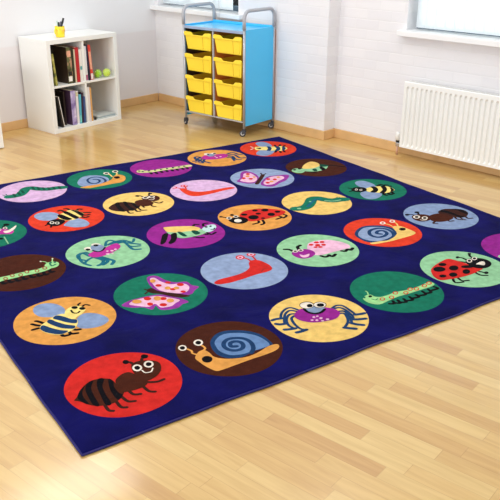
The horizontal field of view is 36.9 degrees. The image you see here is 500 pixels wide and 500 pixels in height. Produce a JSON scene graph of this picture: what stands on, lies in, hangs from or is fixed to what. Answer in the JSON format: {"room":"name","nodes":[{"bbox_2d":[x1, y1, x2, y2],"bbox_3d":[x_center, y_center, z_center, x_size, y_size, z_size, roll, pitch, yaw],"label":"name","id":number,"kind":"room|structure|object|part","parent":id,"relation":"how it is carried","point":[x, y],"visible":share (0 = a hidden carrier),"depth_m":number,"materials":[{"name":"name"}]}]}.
{"room":"children's room","nodes":[
{"label":"children's room","id":0,"kind":"room"},
{"bbox_2d":[0,0,158,122],"bbox_3d":[-3.359,-1.672,4.759,0.200,2.500,7.302,20,30,38],"label":"wall","id":1,"kind":"structure","parent":0,"point":[133,21],"depth_m":6.71,"materials":[{"name":"paint"}]},
{"bbox_2d":[1,93,157,131],"bbox_3d":[-3.323,-0.512,5.130,0.016,0.075,7.186,20,30,38],"label":"baseboard","id":2,"kind":"structure","parent":1,"relation":"attached to","point":[23,123],"depth_m":7.29,"materials":[{"name":"brown wood"}]},
{"bbox_2d":[0,100,499,499],"bbox_3d":[-0.664,0.487,3.053,8.000,0.100,7.700,22,31,40],"label":"floor","id":3,"kind":"structure","parent":0,"point":[415,415],"depth_m":2.67,"materials":[{"name":"brown wood"}]},
{"bbox_2d":[0,119,3,148],"bbox_3d":[-2.290,-1.061,5.736,0.438,0.620,0.600,22,31,40],"label":"base cabinet","id":4,"kind":"object","parent":3,"relation":"on","point":[1,134],"visible":1,"depth_m":5.88,"materials":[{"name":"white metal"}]},
{"bbox_2d":[18,29,120,133],"bbox_3d":[-1.556,-1.490,6.555,0.383,0.770,0.738,18,29,36],"label":"bookcase","id":5,"kind":"object","parent":3,"relation":"on","point":[35,53],"visible":0.73,"depth_m":6.41,"materials":[{"name":"white wood"}]},
{"bbox_3d":[-1.780,-1.367,6.315,0.380,0.732,0.038,18,29,36],"label":"panel","id":6,"kind":"part","parent":5,"relation":"part of","materials":[{"name":"white wood"}]},
{"bbox_2d":[51,54,57,85],"bbox_3d":[-1.689,-1.510,6.244,0.200,0.263,0.038,18,29,36],"label":"book","id":7,"kind":"object","parent":5,"relation":"on","point":[52,57],"visible":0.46,"depth_m":6.19,"materials":[{"name":"paper"}]},
{"bbox_2d":[54,26,64,37],"bbox_3d":[-1.582,-1.810,6.214,0.097,0.087,0.082,-10,25,-23],"label":"mug","id":8,"kind":"object","parent":5,"relation":"on","point":[59,32],"visible":1,"depth_m":6.19,"materials":[{"name":"yellow ceramic"}]},
{"bbox_2d":[55,96,64,126],"bbox_3d":[-1.677,-1.192,6.397,0.201,0.269,0.061,18,29,36],"label":"book","id":9,"kind":"object","parent":5,"relation":"on","point":[60,120],"visible":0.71,"depth_m":6.35,"materials":[{"name":"paper"}]},
{"bbox_2d":[54,90,66,124],"bbox_3d":[-1.648,-1.234,6.476,0.160,0.285,0.016,18,29,36],"label":"book","id":10,"kind":"object","parent":5,"relation":"on","point":[60,94],"visible":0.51,"depth_m":6.43,"materials":[{"name":"paper"}]},
{"bbox_2d":[50,44,72,83],"bbox_3d":[-1.603,-1.577,6.355,0.237,0.300,0.048,19,29,36],"label":"book","id":11,"kind":"object","parent":5,"relation":"on","point":[61,54],"visible":0.91,"depth_m":6.31,"materials":[{"name":"paper"}]},
{"bbox_2d":[54,88,77,124],"bbox_3d":[-1.600,-1.249,6.498,0.231,0.296,0.050,18,29,36],"label":"book","id":12,"kind":"object","parent":5,"relation":"on","point":[70,102],"visible":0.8,"depth_m":6.43,"materials":[{"name":"paper"}]},
{"bbox_3d":[-1.553,-1.826,6.411,0.380,0.038,0.738,18,29,36],"label":"panel","id":13,"kind":"part","parent":5,"relation":"part of","materials":[{"name":"white wood"}]},
{"bbox_3d":[-1.664,-1.438,6.434,0.372,0.018,0.322,18,29,36],"label":"shelf","id":14,"kind":"part","parent":5,"relation":"part of","materials":[{"name":"white wood"}]},
{"bbox_2d":[62,45,80,81],"bbox_3d":[-1.540,-1.594,6.410,0.210,0.288,0.034,19,29,36],"label":"book","id":15,"kind":"object","parent":5,"relation":"on","point":[74,48],"visible":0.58,"depth_m":6.35,"materials":[{"name":"paper"}]},
{"bbox_2d":[70,47,75,82],"bbox_3d":[-1.574,-1.582,6.379,0.220,0.290,0.020,19,29,36],"label":"book","id":16,"kind":"object","parent":5,"relation":"on","point":[72,58],"visible":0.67,"depth_m":6.31,"materials":[{"name":"paper"}]},
{"bbox_2d":[73,49,76,82],"bbox_3d":[-1.557,-1.581,6.393,0.210,0.276,0.014,19,29,36],"label":"book","id":17,"kind":"object","parent":5,"relation":"on","point":[73,49],"visible":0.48,"depth_m":6.33,"materials":[{"name":"paper"}]},
{"bbox_2d":[75,90,79,123],"bbox_3d":[-1.565,-1.254,6.524,0.211,0.284,0.024,18,28,36],"label":"book","id":18,"kind":"object","parent":5,"relation":"on","point":[76,92],"visible":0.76,"depth_m":6.46,"materials":[{"name":"paper"}]},
{"bbox_2d":[78,94,81,123],"bbox_3d":[-1.543,-1.246,6.548,0.201,0.251,0.033,18,29,36],"label":"book","id":19,"kind":"object","parent":5,"relation":"on","point":[79,95],"visible":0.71,"depth_m":6.48,"materials":[{"name":"paper"}]},
{"bbox_2d":[78,49,83,81],"bbox_3d":[-1.518,-1.596,6.437,0.211,0.270,0.028,18,29,36],"label":"book","id":20,"kind":"object","parent":5,"relation":"on","point":[79,50],"visible":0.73,"depth_m":6.37,"materials":[{"name":"paper"}]},
{"bbox_2d":[78,92,83,122],"bbox_3d":[-1.529,-1.258,6.561,0.200,0.262,0.028,18,29,36],"label":"book","id":21,"kind":"object","parent":5,"relation":"on","point":[81,93],"visible":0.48,"depth_m":6.49,"materials":[{"name":"paper"}]},
{"bbox_2d":[83,96,85,122],"bbox_3d":[-1.512,-1.246,6.581,0.190,0.226,0.029,18,29,36],"label":"book","id":22,"kind":"object","parent":5,"relation":"on","point":[84,110],"visible":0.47,"depth_m":6.53,"materials":[{"name":"paper"}]},
{"bbox_2d":[84,46,87,80],"bbox_3d":[-1.480,-1.620,6.468,0.201,0.290,0.022,18,29,36],"label":"book","id":23,"kind":"object","parent":5,"relation":"on","point":[84,46],"visible":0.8,"depth_m":6.41,"materials":[{"name":"paper"}]},
{"bbox_2d":[83,44,90,79],"bbox_3d":[-1.463,-1.634,6.485,0.200,0.302,0.028,18,29,36],"label":"book","id":24,"kind":"object","parent":5,"relation":"on","point":[87,57],"visible":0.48,"depth_m":6.43,"materials":[{"name":"paper"}]},
{"bbox_3d":[-1.557,-1.153,6.699,0.380,0.038,0.662,18,29,36],"label":"panel","id":25,"kind":"part","parent":5,"relation":"part of","materials":[{"name":"white wood"}]},
{"bbox_2d":[87,87,91,120],"bbox_3d":[-1.492,-1.302,6.617,0.230,0.300,0.026,18,29,36],"label":"folder","id":26,"kind":"object","parent":5,"relation":"on","point":[88,91],"visible":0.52,"depth_m":6.55,"materials":[{"name":"cardboard"}]},
{"bbox_2d":[87,44,93,79],"bbox_3d":[-1.447,-1.638,6.503,0.201,0.296,0.041,18,29,36],"label":"book","id":27,"kind":"object","parent":5,"relation":"on","point":[88,46],"visible":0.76,"depth_m":6.44,"materials":[{"name":"paper"}]},
{"bbox_2d":[89,87,92,120],"bbox_3d":[-1.477,-1.305,6.635,0.230,0.292,0.014,19,29,36],"label":"folder","id":28,"kind":"object","parent":5,"relation":"on","point":[89,87],"visible":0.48,"depth_m":6.56,"materials":[{"name":"cardboard"}]},
{"bbox_2d":[94,69,101,77],"bbox_3d":[-1.339,-1.551,6.588,0.071,0.072,0.071,0,23,-1],"label":"tennis ball","id":29,"kind":"object","parent":5,"relation":"on","point":[97,73],"visible":1,"depth_m":6.56,"materials":[{"name":"fabric"}]},
{"bbox_3d":[-1.446,-1.540,6.675,0.372,0.018,0.322,18,29,36],"label":"shelf","id":30,"kind":"part","parent":5,"relation":"part of","materials":[{"name":"white wood"}]},
{"bbox_3d":[-1.330,-1.576,6.809,0.380,0.732,0.038,18,29,36],"label":"panel","id":31,"kind":"part","parent":5,"relation":"part of","materials":[{"name":"white wood"}]},
{"bbox_2d":[103,68,110,76],"bbox_3d":[-1.269,-1.570,6.632,0.072,0.071,0.071,-7,24,-17],"label":"tennis ball","id":32,"kind":"object","parent":5,"relation":"on","point":[106,72],"visible":1,"depth_m":6.61,"materials":[{"name":"fabric"}]},
{"bbox_3d":[-1.343,-1.214,6.781,0.150,0.011,0.200,18,29,35],"label":"magazine","id":33,"kind":"object","parent":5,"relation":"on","visible":0},
{"bbox_3d":[-1.343,-1.225,6.781,0.150,0.009,0.200,20,30,38],"label":"magazine","id":34,"kind":"object","parent":33,"relation":"on","visible":0},
{"bbox_2d":[93,110,113,116],"bbox_3d":[-1.351,-1.232,6.774,0.150,0.009,0.200,17,28,33],"label":"magazine","id":35,"kind":"object","parent":34,"relation":"on","point":[99,113],"visible":0.77,"depth_m":6.76,"materials":[{"name":"white paper"}]},
{"bbox_2d":[182,2,275,136],"bbox_3d":[-0.190,-1.565,6.428,0.729,1.022,0.432,18,29,36],"label":"trolley","id":36,"kind":"object","parent":3,"relation":"on","point":[229,66],"visible":1,"depth_m":6.30,"materials":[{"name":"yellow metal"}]},
{"bbox_3d":[-0.564,-1.555,6.497,0.021,0.814,0.021,18,29,36],"label":"post","id":37,"kind":"part","parent":36,"relation":"part of","materials":[{"name":"silver metal"}]},
{"bbox_2d":[184,31,211,50],"bbox_3d":[-0.323,-1.805,6.415,0.335,0.146,0.399,22,31,40],"label":"tray","id":38,"kind":"object","parent":36,"relation":"on","point":[193,40],"depth_m":6.32,"materials":[{"name":"yellow plastic"}]},
{"bbox_2d":[184,51,212,72],"bbox_3d":[-0.324,-1.638,6.486,0.335,0.146,0.399,22,31,40],"label":"tray","id":39,"kind":"object","parent":36,"relation":"on","point":[200,61],"depth_m":6.40,"materials":[{"name":"yellow plastic"}]},
{"bbox_2d":[185,73,212,94],"bbox_3d":[-0.325,-1.472,6.557,0.335,0.146,0.399,22,31,40],"label":"tray","id":40,"kind":"object","parent":36,"relation":"on","point":[194,82],"depth_m":6.47,"materials":[{"name":"yellow plastic"}]},
{"bbox_3d":[-0.441,-1.613,6.634,0.012,0.777,0.362,18,29,36],"label":"panel","id":41,"kind":"part","parent":36,"relation":"part of","materials":[{"name":"yellow plastic"}]},
{"bbox_3d":[-0.439,-2.046,6.449,0.029,0.158,0.415,18,29,36],"label":"handle","id":42,"kind":"part","parent":36,"relation":"part of","materials":[{"name":"silver metal"}]},
{"bbox_2d":[186,94,212,114],"bbox_3d":[-0.326,-1.305,6.629,0.335,0.146,0.399,22,31,40],"label":"tray","id":43,"kind":"object","parent":36,"relation":"on","point":[202,104],"depth_m":6.54,"materials":[{"name":"yellow plastic"}]},
{"bbox_3d":[-0.303,-1.810,6.157,0.647,0.022,0.020,18,29,36],"label":"rail","id":44,"kind":"part","parent":36,"relation":"part of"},
{"bbox_3d":[-0.304,-1.479,6.300,0.016,0.711,0.016,18,29,36],"label":"post","id":45,"kind":"part","parent":36,"relation":"part of","materials":[{"name":"silver metal"}]},
{"bbox_3d":[-0.307,-1.147,6.441,0.647,0.012,0.016,18,29,36],"label":"rail","id":46,"kind":"part","parent":36,"relation":"part of","materials":[{"name":"silver metal"}]},
{"bbox_2d":[213,55,242,77],"bbox_3d":[-0.067,-1.554,6.292,0.335,0.146,0.399,22,31,40],"label":"tray","id":47,"kind":"object","parent":36,"relation":"on","point":[223,65],"depth_m":6.21,"materials":[{"name":"yellow plastic"}]},
{"bbox_2d":[213,34,242,54],"bbox_3d":[-0.066,-1.721,6.221,0.335,0.146,0.399,22,31,40],"label":"tray","id":48,"kind":"object","parent":36,"relation":"on","point":[222,43],"depth_m":6.13,"materials":[{"name":"yellow plastic"}]},
{"bbox_2d":[214,99,242,120],"bbox_3d":[-0.069,-1.220,6.435,0.335,0.146,0.399,22,31,40],"label":"tray","id":49,"kind":"object","parent":36,"relation":"on","point":[226,109],"depth_m":6.35,"materials":[{"name":"yellow plastic"}]},
{"bbox_2d":[214,77,242,99],"bbox_3d":[-0.068,-1.387,6.364,0.335,0.146,0.399,22,31,40],"label":"tray","id":50,"kind":"object","parent":36,"relation":"on","point":[227,87],"depth_m":6.28,"materials":[{"name":"yellow plastic"}]},
{"bbox_3d":[-0.181,-1.881,6.289,0.654,0.030,0.363,18,29,36],"label":"panel","id":51,"kind":"part","parent":36,"relation":"part of","materials":[{"name":"blue plastic"}]},
{"bbox_3d":[-0.048,-1.385,6.108,0.021,0.814,0.021,18,29,36],"label":"post","id":52,"kind":"part","parent":36,"relation":"part of","materials":[{"name":"silver metal"}]},
{"bbox_3d":[0.077,-1.876,6.060,0.029,0.158,0.415,18,29,36],"label":"handle","id":53,"kind":"part","parent":36,"relation":"part of","materials":[{"name":"silver metal"}]},
{"bbox_3d":[0.075,-1.444,6.245,0.012,0.777,0.362,18,29,36],"label":"panel","id":54,"kind":"part","parent":36,"relation":"part of","materials":[{"name":"blue plastic"}]},
{"bbox_3d":[0.197,-1.502,6.383,0.021,0.814,0.021,18,29,36],"label":"post","id":55,"kind":"part","parent":36,"relation":"part of","materials":[{"name":"silver metal"}]},
{"bbox_3d":[-0.052,-1.581,6.591,0.680,0.755,0.005,18,29,36],"label":"panel","id":56,"kind":"part","parent":36,"relation":"part of","materials":[{"name":"silver metal"}]},
{"bbox_2d":[0,136,499,456],"bbox_3d":[-0.157,-0.134,4.366,2.992,0.013,3.012,-15,27,-31],"label":"rug","id":57,"kind":"object","parent":3,"relation":"on","point":[137,298],"visible":1,"depth_m":3.75,"materials":[{"name":"blue carpet"}]},
{"bbox_2d":[154,0,499,141],"bbox_3d":[1.876,-1.672,4.828,7.925,2.500,0.388,22,31,40],"label":"wall","id":58,"kind":"structure","parent":0,"point":[340,64],"depth_m":5.96,"materials":[{"name":"white paint"}]},
{"bbox_2d":[150,0,242,19],"bbox_3d":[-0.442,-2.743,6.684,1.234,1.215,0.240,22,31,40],"label":"windowsill","id":59,"kind":"structure","parent":58,"relation":"in","point":[221,13],"depth_m":6.79,"materials":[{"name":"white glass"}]},
{"bbox_3d":[-0.381,-2.790,6.744,1.110,1.175,0.050,22,31,40],"label":"frame","id":60,"kind":"part","parent":59,"relation":"part of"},
{"bbox_3d":[-0.381,-2.778,6.749,1.010,1.090,0.006,22,31,40],"label":"pane","id":61,"kind":"part","parent":59,"relation":"part of","materials":[{"name":"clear glass"}]},
{"bbox_2d":[163,0,232,9],"bbox_3d":[-0.494,-2.783,6.716,0.989,1.147,0.040,22,31,40],"label":"window","id":62,"kind":"structure","parent":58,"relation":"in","point":[219,4],"depth_m":6.80,"materials":[{"name":"white glass"}]},
{"bbox_2d":[158,93,499,175],"bbox_3d":[1.852,-0.491,5.148,7.709,0.075,0.154,22,31,40],"label":"baseboard","id":63,"kind":"structure","parent":58,"relation":"attached to","point":[302,130],"depth_m":6.13,"materials":[{"name":"brown wood"}]},
{"bbox_2d":[395,80,499,169],"bbox_3d":[1.951,-0.696,4.998,2.290,0.572,0.095,22,31,40],"label":"radiator","id":64,"kind":"object","parent":58,"relation":"attached to","point":[459,124],"visible":1,"depth_m":5.39,"materials":[{"name":"white metal"}]},
{"bbox_2d":[408,80,499,95],"bbox_3d":[1.959,-0.944,4.858,2.223,0.006,0.046,22,31,40],"label":"grille","id":65,"kind":"object","parent":64,"relation":"attached to","point":[440,88],"depth_m":5.34,"materials":[{"name":"white metal"}]},
{"bbox_2d":[396,27,499,47],"bbox_3d":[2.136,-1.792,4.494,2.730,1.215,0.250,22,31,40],"label":"windowsill","id":66,"kind":"structure","parent":58,"relation":"in","point":[432,34],"depth_m":5.27,"materials":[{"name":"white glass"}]},
{"bbox_3d":[2.196,-1.842,4.561,2.620,1.175,0.050,22,31,40],"label":"frame","id":67,"kind":"part","parent":66,"relation":"part of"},
{"bbox_2d":[416,0,499,35],"bbox_3d":[2.136,-1.814,4.484,2.566,1.147,0.040,22,31,40],"label":"window","id":68,"kind":"structure","parent":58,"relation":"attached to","point":[468,16],"depth_m":5.26,"materials":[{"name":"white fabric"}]}
]}

